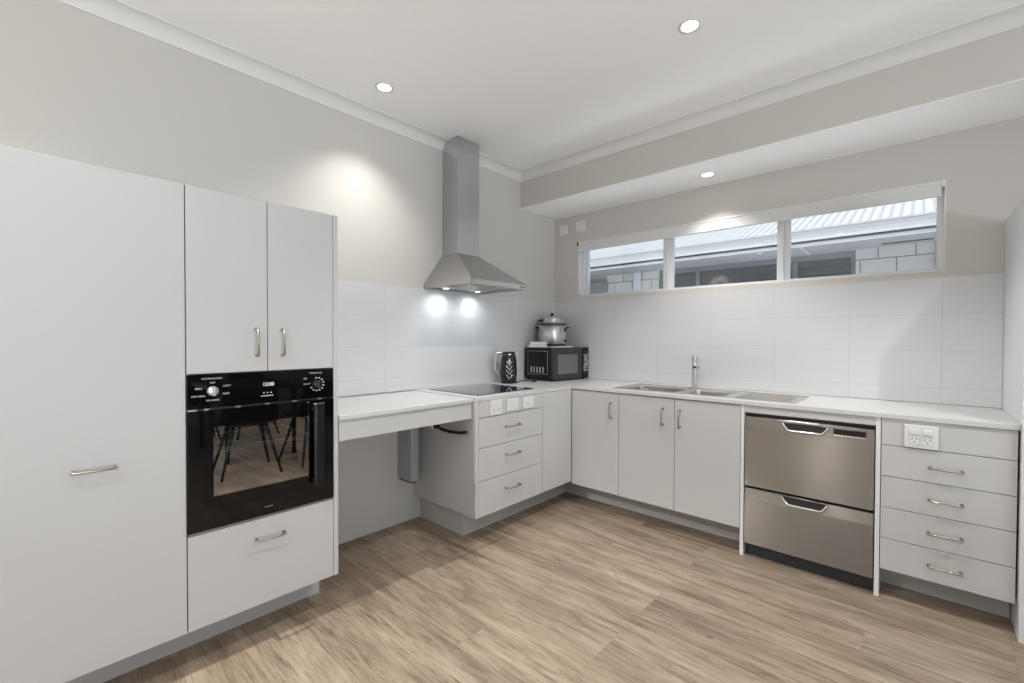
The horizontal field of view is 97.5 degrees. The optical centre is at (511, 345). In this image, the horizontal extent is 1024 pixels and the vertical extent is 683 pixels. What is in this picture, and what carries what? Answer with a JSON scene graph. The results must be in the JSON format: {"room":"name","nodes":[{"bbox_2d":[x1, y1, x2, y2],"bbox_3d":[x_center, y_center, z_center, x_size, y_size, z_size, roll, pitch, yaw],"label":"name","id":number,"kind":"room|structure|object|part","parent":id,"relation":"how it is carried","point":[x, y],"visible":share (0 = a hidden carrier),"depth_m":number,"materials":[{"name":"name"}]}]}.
{"room":"kitchen","nodes":[
{"label":"kitchen","id":0,"kind":"room"},
{"bbox_2d":[0,0,554,544],"bbox_3d":[-2.005,-0.118,1.748,0.120,2.680,7.240,1,1,43],"label":"wall","id":1,"kind":"structure","parent":0,"point":[78,85],"depth_m":2.40,"materials":[{"name":"paint"}]},
{"bbox_2d":[56,0,521,181],"bbox_3d":[-2.095,-1.421,1.483,0.072,0.066,6.510,1,1,43],"label":"trim","id":2,"kind":"structure","parent":1,"relation":"attached to","point":[120,13],"depth_m":2.33,"materials":[{"name":"white paint"}]},
{"bbox_2d":[397,428,417,483],"bbox_3d":[-0.692,0.626,2.984,0.162,0.571,0.057,1,1,43],"label":"lift column","id":3,"kind":"structure","parent":1,"relation":"attached to","point":[407,440],"depth_m":2.94,"materials":[{"name":"silver metal"}]},
{"bbox_2d":[338,391,472,441],"bbox_3d":[-0.738,0.435,2.590,0.605,0.228,0.832,1,1,43],"label":"bench","id":4,"kind":"object","parent":3,"relation":"on","point":[376,414],"visible":0.96,"depth_m":2.42,"materials":[{"name":"stone"}]},
{"bbox_3d":[-0.386,0.529,2.788,0.307,0.036,0.030,1,1,43],"label":"crank handle","id":5,"kind":"part","parent":4,"relation":"part of","materials":[{"name":"black plastic"}]},
{"bbox_2d":[338,280,554,396],"bbox_3d":[-0.418,-0.050,3.385,0.008,0.705,2.444,1,1,43],"label":"wall tiles","id":6,"kind":"structure","parent":1,"relation":"attached to","point":[391,338],"depth_m":3.15,"materials":[{"name":"white tile"}]},
{"bbox_2d":[424,136,526,293],"bbox_3d":[-0.254,-0.935,3.182,0.502,1.075,0.537,1,1,43],"label":"range hood","id":7,"kind":"object","parent":1,"relation":"attached to","point":[460,268],"visible":1,"depth_m":3.20,"materials":[{"name":"silver metal"}]},
{"bbox_3d":[-0.253,-0.411,3.187,0.450,0.010,0.497,1,1,43],"label":"underside panel","id":8,"kind":"part","parent":7,"relation":"part of","materials":[{"name":"silver metal"}]},
{"bbox_2d":[103,492,1023,682],"bbox_3d":[0.358,1.311,-0.401,6.540,0.100,7.240,1,1,43],"label":"floor","id":9,"kind":"structure","parent":0,"point":[566,587],"depth_m":2.01,"materials":[{"name":"brown wood"}]},
{"bbox_2d":[65,581,318,682],"bbox_3d":[-1.462,1.146,1.949,0.398,0.151,1.078,1,1,43],"label":"kickboard","id":10,"kind":"object","parent":9,"relation":"on","point":[123,666],"visible":0.22,"depth_m":1.82,"materials":[{"name":"grey"}]},
{"bbox_2d":[0,145,186,682],"bbox_3d":[-1.580,0.240,1.659,0.627,1.665,0.506,1,1,43],"label":"pantry cabinet","id":11,"kind":"object","parent":10,"relation":"on","point":[93,538],"visible":1,"depth_m":1.46,"materials":[{"name":"laminate"}]},
{"bbox_3d":[-1.360,0.408,1.463,0.034,0.012,0.119,1,1,43],"label":"handle","id":12,"kind":"part","parent":11,"relation":"part of","materials":[{"name":"silver metal"}]},
{"bbox_2d":[184,184,337,632],"bbox_3d":[-1.211,0.236,2.060,0.627,1.665,0.582,1,1,43],"label":"tall cabinet","id":13,"kind":"object","parent":10,"relation":"on","point":[261,277],"visible":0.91,"depth_m":1.84,"materials":[{"name":"laminate"}]},
{"bbox_3d":[-1.113,-0.242,1.759,0.018,0.700,0.278,1,1,43],"label":"door","id":14,"kind":"part","parent":13,"relation":"part of","materials":[{"name":"laminate"}]},
{"bbox_3d":[-1.029,-0.011,1.816,0.034,0.120,0.013,1,1,43],"label":"handle","id":15,"kind":"part","parent":13,"relation":"part of","materials":[{"name":"silver metal"}]},
{"bbox_2d":[186,368,333,536],"bbox_3d":[-1.179,0.406,2.018,0.544,0.600,0.555,1,1,43],"label":"wall oven","id":16,"kind":"object","parent":13,"relation":"in","point":[259,444],"visible":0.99,"depth_m":1.91,"materials":[{"name":"black glass"}]},
{"bbox_3d":[-1.137,0.175,1.708,0.013,0.037,0.037,1,1,43],"label":"knob","id":17,"kind":"part","parent":16,"relation":"part of","materials":[{"name":"silver metal"}]},
{"bbox_3d":[-1.017,0.174,1.866,0.024,0.130,0.555,1,1,43],"label":"control panel","id":18,"kind":"part","parent":16,"relation":"part of","materials":[{"name":"black glass"}]},
{"bbox_3d":[-1.019,0.706,1.874,0.023,0.005,0.555,1,1,43],"label":"trim","id":19,"kind":"part","parent":16,"relation":"part of","materials":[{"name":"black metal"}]},
{"bbox_3d":[-0.867,0.174,2.003,0.013,0.037,0.037,1,1,43],"label":"knob","id":20,"kind":"part","parent":16,"relation":"part of","materials":[{"name":"black plastic"}]},
{"bbox_3d":[-1.022,0.891,1.879,0.018,0.357,0.557,1,1,43],"label":"drawer","id":21,"kind":"part","parent":13,"relation":"part of","materials":[{"name":"laminate"}]},
{"bbox_3d":[-0.997,0.796,1.865,0.034,0.012,0.121,1,1,43],"label":"handle","id":22,"kind":"part","parent":13,"relation":"part of","materials":[{"name":"silver metal"}]},
{"bbox_3d":[-0.962,-0.012,1.890,0.034,0.120,0.013,1,1,43],"label":"handle","id":23,"kind":"part","parent":13,"relation":"part of","materials":[{"name":"silver metal"}]},
{"bbox_3d":[-0.924,-0.245,1.966,0.018,0.700,0.276,1,1,43],"label":"door","id":24,"kind":"part","parent":13,"relation":"part of","materials":[{"name":"laminate"}]},
{"bbox_3d":[-1.035,0.233,2.278,0.593,1.665,0.022,1,1,43],"label":"panel","id":25,"kind":"part","parent":13,"relation":"part of","materials":[{"name":"laminate"}]},
{"bbox_2d":[421,483,565,535],"bbox_3d":[-0.099,1.121,3.412,0.446,0.166,1.114,1,1,43],"label":"kickboard","id":26,"kind":"object","parent":9,"relation":"on","point":[459,523],"visible":0.54,"depth_m":3.05,"materials":[{"name":"grey laminate"}]},
{"bbox_2d":[414,393,541,518],"bbox_3d":[-0.220,0.686,3.116,0.661,0.707,0.630,1,1,43],"label":"base cabinet","id":27,"kind":"object","parent":26,"relation":"on","point":[495,466],"visible":0.94,"depth_m":2.87,"materials":[{"name":"laminate"}]},
{"bbox_3d":[-0.439,0.689,2.902,0.627,0.707,0.018,1,1,43],"label":"panel","id":28,"kind":"part","parent":27,"relation":"part of","materials":[{"name":"laminate"}]},
{"bbox_2d":[490,399,501,415],"bbox_3d":[-0.098,0.388,2.796,0.012,0.094,0.104,1,1,43],"label":"power socket","id":29,"kind":"object","parent":27,"relation":"attached to","point":[495,405],"visible":1,"depth_m":2.79,"materials":[{"name":"white plastic"}]},
{"bbox_3d":[-0.001,0.387,2.925,0.018,0.101,0.610,1,1,43],"label":"rail","id":30,"kind":"part","parent":27,"relation":"part of","materials":[{"name":"laminate"}]},
{"bbox_3d":[-0.002,0.933,2.933,0.018,0.215,0.610,1,1,43],"label":"drawer","id":31,"kind":"part","parent":27,"relation":"part of","materials":[{"name":"laminate"}]},
{"bbox_3d":[-0.002,0.723,2.930,0.018,0.200,0.610,1,1,43],"label":"drawer","id":32,"kind":"part","parent":27,"relation":"part of","materials":[{"name":"laminate"}]},
{"bbox_3d":[-0.001,0.530,2.927,0.018,0.180,0.610,1,1,43],"label":"drawer","id":33,"kind":"part","parent":27,"relation":"part of","materials":[{"name":"laminate"}]},
{"bbox_2d":[506,398,518,411],"bbox_3d":[0.006,0.386,2.909,0.013,0.078,0.112,1,1,43],"label":"switch","id":34,"kind":"object","parent":27,"relation":"attached to","point":[511,404],"visible":1,"depth_m":2.90,"materials":[{"name":"white plastic"}]},
{"bbox_2d":[522,396,533,408],"bbox_3d":[0.111,0.385,3.024,0.013,0.078,0.112,1,1,43],"label":"switch","id":35,"kind":"object","parent":27,"relation":"attached to","point":[528,402],"visible":1,"depth_m":3.01,"materials":[{"name":"white plastic"}]},
{"bbox_2d":[566,474,739,540],"bbox_3d":[0.951,1.134,3.219,1.364,0.152,0.018,1,1,43],"label":"kickboard","id":36,"kind":"object","parent":9,"relation":"on","point":[695,522],"visible":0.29,"depth_m":3.14,"materials":[{"name":"grey laminate"}]},
{"bbox_2d":[541,388,645,494],"bbox_3d":[0.675,0.693,3.374,0.414,0.722,0.954,1,1,43],"label":"base cabinet","id":37,"kind":"object","parent":36,"relation":"on","point":[595,414],"visible":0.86,"depth_m":3.27,"materials":[{"name":"laminate"}]},
{"bbox_3d":[0.326,0.684,3.286,0.018,0.704,0.352,1,1,43],"label":"filler panel","id":38,"kind":"part","parent":37,"relation":"part of","materials":[{"name":"laminate"}]},
{"bbox_3d":[0.606,0.696,3.284,0.394,0.716,0.018,1,1,43],"label":"door","id":39,"kind":"part","parent":37,"relation":"part of","materials":[{"name":"laminate"}]},
{"bbox_2d":[619,388,740,527],"bbox_3d":[1.228,0.699,3.085,0.785,0.721,0.634,1,1,43],"label":"base cabinet","id":40,"kind":"object","parent":36,"relation":"on","point":[680,455],"visible":0.96,"depth_m":2.84,"materials":[{"name":"laminate"}]},
{"bbox_3d":[0.898,0.700,3.015,0.394,0.716,0.018,1,1,43],"label":"door","id":41,"kind":"part","parent":40,"relation":"part of","materials":[{"name":"laminate"}]},
{"bbox_3d":[0.972,0.464,2.910,0.013,0.118,0.034,1,1,43],"label":"handle","id":42,"kind":"part","parent":40,"relation":"part of","materials":[{"name":"silver metal"}]},
{"bbox_3d":[1.055,0.467,2.834,0.013,0.118,0.034,1,1,43],"label":"handle","id":43,"kind":"part","parent":40,"relation":"part of","materials":[{"name":"silver metal"}]},
{"bbox_3d":[1.189,0.705,2.749,0.388,0.716,0.018,1,1,43],"label":"door","id":44,"kind":"part","parent":40,"relation":"part of","materials":[{"name":"laminate"}]},
{"bbox_2d":[414,378,1020,430],"bbox_3d":[0.930,0.330,2.714,2.894,0.022,1.599,1,1,43],"label":"countertop","id":45,"kind":"structure","parent":40,"relation":"on","point":[997,418],"depth_m":2.47,"materials":[{"name":"stone"}]},
{"bbox_2d":[429,383,533,395],"bbox_3d":[-0.211,0.306,3.148,0.502,0.005,0.544,1,1,43],"label":"cooktop","id":46,"kind":"object","parent":45,"relation":"in","point":[475,389],"visible":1,"depth_m":3.09,"materials":[{"name":"black glass"}]},
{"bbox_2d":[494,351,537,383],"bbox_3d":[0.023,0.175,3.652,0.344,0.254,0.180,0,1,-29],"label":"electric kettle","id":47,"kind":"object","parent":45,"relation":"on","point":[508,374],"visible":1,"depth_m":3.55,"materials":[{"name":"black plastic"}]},
{"bbox_3d":[-0.105,0.150,3.600,0.079,0.203,0.023,0,1,0],"label":"handle","id":48,"kind":"part","parent":47,"relation":"part of","materials":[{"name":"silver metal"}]},
{"bbox_2d":[525,347,588,380],"bbox_3d":[0.394,0.159,3.977,0.482,0.280,0.336,-1,1,-42],"label":"microwave","id":49,"kind":"object","parent":45,"relation":"on","point":[549,363],"visible":1,"depth_m":3.83,"materials":[{"name":"black"}]},
{"bbox_2d":[528,345,547,347],"bbox_3d":[0.228,0.008,3.883,0.164,0.023,0.067,0,1,17],"label":"folded cloth","id":50,"kind":"object","parent":49,"relation":"on","point":[542,346],"visible":0.95,"depth_m":3.85,"materials":[{"name":"white fabric"}]},
{"bbox_2d":[530,342,546,344],"bbox_3d":[0.232,-0.017,3.876,0.150,0.023,0.060,0,1,14],"label":"folded cloth","id":51,"kind":"object","parent":50,"relation":"on","point":[531,343],"visible":1,"depth_m":3.85,"materials":[{"name":"white fabric"}]},
{"bbox_3d":[0.219,0.148,3.820,0.004,0.211,0.240,-1,1,-42],"label":"panel","id":52,"kind":"part","parent":49,"relation":"part of","materials":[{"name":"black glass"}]},
{"bbox_3d":[0.216,0.149,3.818,0.006,0.202,0.235,-1,1,-42],"label":"frame","id":53,"kind":"part","parent":49,"relation":"part of","materials":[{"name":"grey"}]},
{"bbox_2d":[548,346,572,347],"bbox_3d":[0.408,0.013,3.940,0.220,0.012,0.159,-1,1,-43],"label":"folded cloth","id":54,"kind":"object","parent":49,"relation":"on","point":[548,346],"visible":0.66,"depth_m":3.85,"materials":[{"name":"white fabric"}]},
{"bbox_2d":[535,313,568,345],"bbox_3d":[0.357,-0.139,3.972,0.274,0.290,0.256,1,1,43],"label":"pot","id":55,"kind":"object","parent":54,"relation":"on","point":[551,329],"visible":0.94,"depth_m":3.88,"materials":[{"name":"silver metal"}]},
{"bbox_3d":[0.355,-0.222,3.974,0.230,0.068,0.230,1,1,43],"label":"lid","id":56,"kind":"part","parent":55,"relation":"part of","materials":[{"name":"silver metal"}]},
{"bbox_3d":[0.453,-0.085,3.899,0.012,0.145,0.048,1,1,38],"label":"control panel","id":57,"kind":"part","parent":55,"relation":"part of","materials":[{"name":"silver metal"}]},
{"bbox_3d":[0.472,0.155,3.832,0.385,0.268,0.017,-1,1,-42],"label":"door","id":58,"kind":"part","parent":49,"relation":"part of","materials":[{"name":"black glass"}]},
{"bbox_2d":[691,355,703,387],"bbox_3d":[1.323,0.193,3.196,0.086,0.240,0.223,0,1,17],"label":"mixer tap","id":59,"kind":"object","parent":45,"relation":"on","point":[695,367],"visible":0.96,"depth_m":3.26,"materials":[{"name":"silver metal"}]},
{"bbox_2d":[613,383,809,403],"bbox_3d":[1.284,0.397,3.006,1.130,0.173,0.410,1,1,43],"label":"sink","id":60,"kind":"object","parent":45,"relation":"in","point":[745,395],"visible":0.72,"depth_m":2.99,"materials":[{"name":"silver metal"}]},
{"bbox_3d":[1.037,0.394,3.232,0.400,0.170,0.330,1,1,43],"label":"bowl","id":61,"kind":"part","parent":60,"relation":"part of","materials":[{"name":"silver metal"}]},
{"bbox_3d":[1.300,0.378,2.967,0.265,0.130,0.295,1,1,43],"label":"bowl","id":62,"kind":"part","parent":60,"relation":"part of","materials":[{"name":"silver metal"}]},
{"bbox_2d":[745,405,875,425],"bbox_3d":[1.567,0.369,2.399,0.590,0.041,0.018,1,1,43],"label":"rail","id":63,"kind":"object","parent":45,"relation":"attached to","point":[846,418],"visible":1,"depth_m":2.37,"materials":[{"name":"laminate"}]},
{"bbox_2d":[739,405,748,554],"bbox_3d":[1.540,0.779,2.829,0.019,0.875,0.608,1,1,43],"label":"end panel","id":64,"kind":"object","parent":9,"relation":"on","point":[742,549],"visible":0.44,"depth_m":2.60,"materials":[{"name":"white laminate"}]},
{"bbox_2d":[744,413,875,590],"bbox_3d":[1.754,0.807,2.612,0.582,0.828,0.602,1,1,43],"label":"dishwasher","id":65,"kind":"object","parent":9,"relation":"on","point":[809,498],"visible":0.99,"depth_m":2.38,"materials":[{"name":"silver metal"}]},
{"bbox_3d":[1.556,0.851,2.395,0.213,0.046,0.013,1,1,43],"label":"handle trim","id":66,"kind":"part","parent":65,"relation":"part of","materials":[{"name":"silver metal"}]},
{"bbox_3d":[1.557,0.447,2.389,0.213,0.046,0.013,1,1,43],"label":"handle trim","id":67,"kind":"part","parent":65,"relation":"part of","materials":[{"name":"silver metal"}]},
{"bbox_3d":[1.567,0.984,2.410,0.582,0.319,0.028,1,1,43],"label":"drawer","id":68,"kind":"part","parent":65,"relation":"part of","materials":[{"name":"silver metal"}]},
{"bbox_3d":[1.594,1.185,2.443,0.582,0.076,0.015,1,1,43],"label":"kick plate","id":69,"kind":"part","parent":65,"relation":"part of","materials":[{"name":"grey plastic"}]},
{"bbox_3d":[1.568,0.611,2.405,0.582,0.398,0.028,1,1,43],"label":"drawer","id":70,"kind":"part","parent":65,"relation":"part of","materials":[{"name":"silver metal"}]},
{"bbox_3d":[1.703,0.444,2.264,0.133,0.026,0.006,1,1,43],"label":"display panel","id":71,"kind":"part","parent":65,"relation":"part of","materials":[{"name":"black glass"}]},
{"bbox_2d":[874,417,881,595],"bbox_3d":[1.990,0.787,2.417,0.018,0.875,0.608,1,1,43],"label":"end panel","id":72,"kind":"object","parent":9,"relation":"on","point":[877,570],"visible":0.48,"depth_m":2.19,"materials":[{"name":"white laminate"}]},
{"bbox_2d":[881,568,1009,617],"bbox_3d":[2.084,1.158,2.180,0.447,0.140,0.018,1,1,43],"label":"kickboard","id":73,"kind":"object","parent":9,"relation":"on","point":[984,603],"visible":0.43,"depth_m":2.16,"materials":[{"name":"grey"}]},
{"bbox_2d":[880,418,1017,603],"bbox_3d":[2.148,0.720,2.242,0.444,0.734,0.634,1,1,43],"label":"base cabinet","id":74,"kind":"object","parent":9,"relation":"on","point":[948,515],"visible":0.99,"depth_m":2.01,"materials":[{"name":"laminate"}]},
{"bbox_2d":[904,424,938,450],"bbox_3d":[1.893,0.425,2.078,0.118,0.107,0.015,1,1,43],"label":"power socket","id":75,"kind":"object","parent":74,"relation":"attached to","point":[915,436],"visible":1,"depth_m":2.08,"materials":[{"name":"white plastic"}]},
{"bbox_2d":[909,435,919,444],"bbox_3d":[1.874,0.442,2.091,0.038,0.038,0.004,1,1,43],"label":"outlet","id":76,"kind":"object","parent":75,"relation":"attached to","point":[913,439],"depth_m":2.09,"materials":[{"name":"white plastic"}]},
{"bbox_2d":[922,437,933,445],"bbox_3d":[1.908,0.442,2.060,0.038,0.038,0.004,1,1,43],"label":"outlet","id":77,"kind":"object","parent":75,"relation":"attached to","point":[926,441],"depth_m":2.06,"materials":[{"name":"white plastic"}]},
{"bbox_3d":[1.947,1.014,2.022,0.121,0.012,0.034,1,1,43],"label":"handle","id":78,"kind":"part","parent":74,"relation":"part of","materials":[{"name":"silver metal"}]},
{"bbox_3d":[1.948,0.864,2.020,0.121,0.012,0.034,1,1,43],"label":"handle","id":79,"kind":"part","parent":74,"relation":"part of","materials":[{"name":"silver metal"}]},
{"bbox_3d":[1.948,0.712,2.018,0.121,0.012,0.034,1,1,43],"label":"handle","id":80,"kind":"part","parent":74,"relation":"part of","materials":[{"name":"silver metal"}]},
{"bbox_3d":[1.948,0.563,2.016,0.121,0.012,0.034,1,1,43],"label":"handle","id":81,"kind":"part","parent":74,"relation":"part of","materials":[{"name":"silver metal"}]},
{"bbox_3d":[1.962,1.013,2.045,0.442,0.150,0.018,1,1,43],"label":"drawer","id":82,"kind":"part","parent":74,"relation":"part of","materials":[{"name":"laminate"}]},
{"bbox_3d":[1.962,0.861,2.042,0.442,0.148,0.018,1,1,43],"label":"drawer","id":83,"kind":"part","parent":74,"relation":"part of","materials":[{"name":"laminate"}]},
{"bbox_3d":[1.962,0.710,2.040,0.442,0.148,0.018,1,1,43],"label":"drawer","id":84,"kind":"part","parent":74,"relation":"part of","materials":[{"name":"laminate"}]},
{"bbox_3d":[1.963,0.419,2.036,0.442,0.127,0.018,1,1,43],"label":"rail","id":85,"kind":"part","parent":74,"relation":"part of","materials":[{"name":"laminate"}]},
{"bbox_3d":[1.963,0.559,2.038,0.442,0.148,0.018,1,1,43],"label":"drawer","id":86,"kind":"part","parent":74,"relation":"part of","materials":[{"name":"laminate"}]},
{"bbox_2d":[1002,195,1023,643],"bbox_3d":[2.329,0.296,2.082,0.018,1.868,0.651,1,1,43],"label":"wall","id":87,"kind":"structure","parent":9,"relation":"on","point":[1013,335],"depth_m":1.98,"materials":[{"name":"white paint"}]},
{"bbox_2d":[119,0,1023,169],"bbox_3d":[0.366,-1.469,-0.442,6.540,0.100,7.240,1,1,43],"label":"ceiling","id":88,"kind":"structure","parent":0,"point":[531,83],"depth_m":2.22,"materials":[{"name":"white paint"}]},
{"bbox_2d":[375,82,393,92],"bbox_3d":[-0.726,-1.464,2.553,0.104,0.004,0.104,1,1,43],"label":"recessed light","id":89,"kind":"object","parent":88,"relation":"in","point":[384,87],"visible":1,"depth_m":2.55,"materials":[{"name":"white paint"}]},
{"bbox_2d":[378,84,390,90],"bbox_3d":[-0.726,-1.465,2.553,0.072,0.002,0.072,1,1,43],"label":"diffuser","id":90,"kind":"object","parent":89,"relation":"attached to","point":[381,87],"depth_m":2.55,"materials":[{"name":"white plastic"}]},
{"bbox_2d":[678,18,701,33],"bbox_3d":[0.810,-1.452,2.045,0.104,0.004,0.104,1,1,43],"label":"recessed light","id":91,"kind":"object","parent":88,"relation":"in","point":[691,25],"visible":1,"depth_m":2.04,"materials":[{"name":"white paint"}]},
{"bbox_2d":[681,21,697,31],"bbox_3d":[0.810,-1.453,2.045,0.072,0.002,0.072,1,1,43],"label":"diffuser","id":92,"kind":"object","parent":91,"relation":"attached to","point":[686,26],"depth_m":2.05,"materials":[{"name":"white plastic"}]},
{"bbox_2d":[521,26,1023,207],"bbox_3d":[2.565,-1.302,1.961,6.300,0.290,0.490,1,1,43],"label":"bulkhead","id":93,"kind":"structure","parent":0,"point":[997,59],"depth_m":2.47,"materials":[{"name":"paint"}]},
{"bbox_2d":[521,3,1023,181],"bbox_3d":[2.375,-1.412,1.752,6.300,0.066,0.072,1,1,43],"label":"trim","id":94,"kind":"structure","parent":93,"relation":"attached to","point":[1010,18],"depth_m":2.43,"materials":[{"name":"white paint"}]},
{"bbox_2d":[521,78,1023,219],"bbox_3d":[2.564,-1.155,1.963,6.300,0.004,0.490,1,1,43],"label":"ceiling","id":95,"kind":"structure","parent":0,"point":[1005,101],"depth_m":2.63,"materials":[{"name":"white paint"}]},
{"bbox_2d":[699,172,715,177],"bbox_3d":[1.345,-1.172,3.088,0.104,0.004,0.104,1,1,43],"label":"recessed light","id":96,"kind":"object","parent":95,"relation":"in","point":[706,174],"visible":1,"depth_m":3.08,"materials":[{"name":"white paint"}]},
{"bbox_2d":[702,173,712,176],"bbox_3d":[1.345,-1.173,3.088,0.072,0.002,0.072,1,1,43],"label":"diffuser","id":97,"kind":"object","parent":96,"relation":"attached to","point":[703,174],"depth_m":3.08,"materials":[{"name":"white plastic"}]},
{"bbox_2d":[554,116,1023,473],"bbox_3d":[2.767,-0.110,2.203,6.300,2.680,0.120,1,1,43],"label":"wall","id":98,"kind":"structure","parent":0,"point":[982,167],"depth_m":2.65,"materials":[{"name":"paint"}]},
{"bbox_2d":[560,225,567,235],"bbox_3d":[0.482,-1.073,4.198,0.089,0.090,0.010,1,1,43],"label":"wall plate","id":99,"kind":"object","parent":98,"relation":"attached to","point":[563,229],"visible":1,"depth_m":4.19,"materials":[{"name":"white plastic"}]},
{"bbox_2d":[576,220,585,231],"bbox_3d":[0.625,-1.078,4.067,0.106,0.096,0.010,1,1,43],"label":"wall plate","id":100,"kind":"object","parent":98,"relation":"attached to","point":[580,225],"visible":1,"depth_m":4.06,"materials":[{"name":"white plastic"}]},
{"bbox_2d":[578,180,945,296],"bbox_3d":[1.527,-0.675,3.319,2.414,0.498,0.100,1,1,43],"label":"window","id":101,"kind":"structure","parent":98,"relation":"in","point":[783,227],"depth_m":3.04,"materials":[{"name":"white metal"}]},
{"bbox_3d":[0.960,-0.679,3.873,0.740,0.450,0.030,1,1,43],"label":"sash","id":102,"kind":"part","parent":101,"relation":"part of","materials":[{"name":"clear glass"}]},
{"bbox_3d":[1.556,-0.669,3.327,0.738,0.450,0.030,1,1,43],"label":"sash","id":103,"kind":"part","parent":101,"relation":"part of","materials":[{"name":"clear glass"}]},
{"bbox_2d":[577,179,944,251],"bbox_3d":[1.495,-0.881,3.289,2.414,0.089,0.040,1,1,43],"label":"roller blind","id":104,"kind":"object","parent":101,"relation":"attached to","point":[928,190],"visible":1,"depth_m":2.99,"materials":[{"name":"white fabric"}]},
{"bbox_3d":[2.144,-0.660,2.788,0.728,0.450,0.030,1,1,43],"label":"sash","id":105,"kind":"part","parent":101,"relation":"part of","materials":[{"name":"clear glass"}]},
{"bbox_2d":[555,272,1003,407],"bbox_3d":[1.475,-0.042,3.302,2.895,0.703,0.008,1,1,43],"label":"wall tiles","id":106,"kind":"structure","parent":98,"relation":"attached to","point":[938,340],"depth_m":2.86,"materials":[{"name":"white tile"}]},
{"label":"outside","id":107,"kind":"structure","parent":0,"visible":0},
{"bbox_3d":[5.232,1.286,8.100,12.000,0.230,11.880,1,1,43],"label":"ground","id":108,"kind":"structure","parent":107,"visible":0},
{"bbox_2d":[590,197,936,293],"bbox_3d":[3.890,-0.867,6.597,11.000,4.071,4.272,1,1,43],"label":"house","id":109,"kind":"structure","parent":108,"relation":"on","point":[904,241],"depth_m":5.03,"materials":[{"name":"grey"}]},
{"bbox_3d":[2.930,-0.470,5.645,2.140,1.020,0.010,1,1,43],"label":"pane","id":110,"kind":"part","parent":109,"relation":"part of","materials":[{"name":"grey"}]},
{"bbox_2d":[882,238,933,244],"bbox_3d":[3.877,-1.018,4.404,0.380,0.008,0.040,1,1,43],"label":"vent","id":111,"kind":"object","parent":109,"relation":"attached to","point":[923,238],"depth_m":4.39,"materials":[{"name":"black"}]}
]}

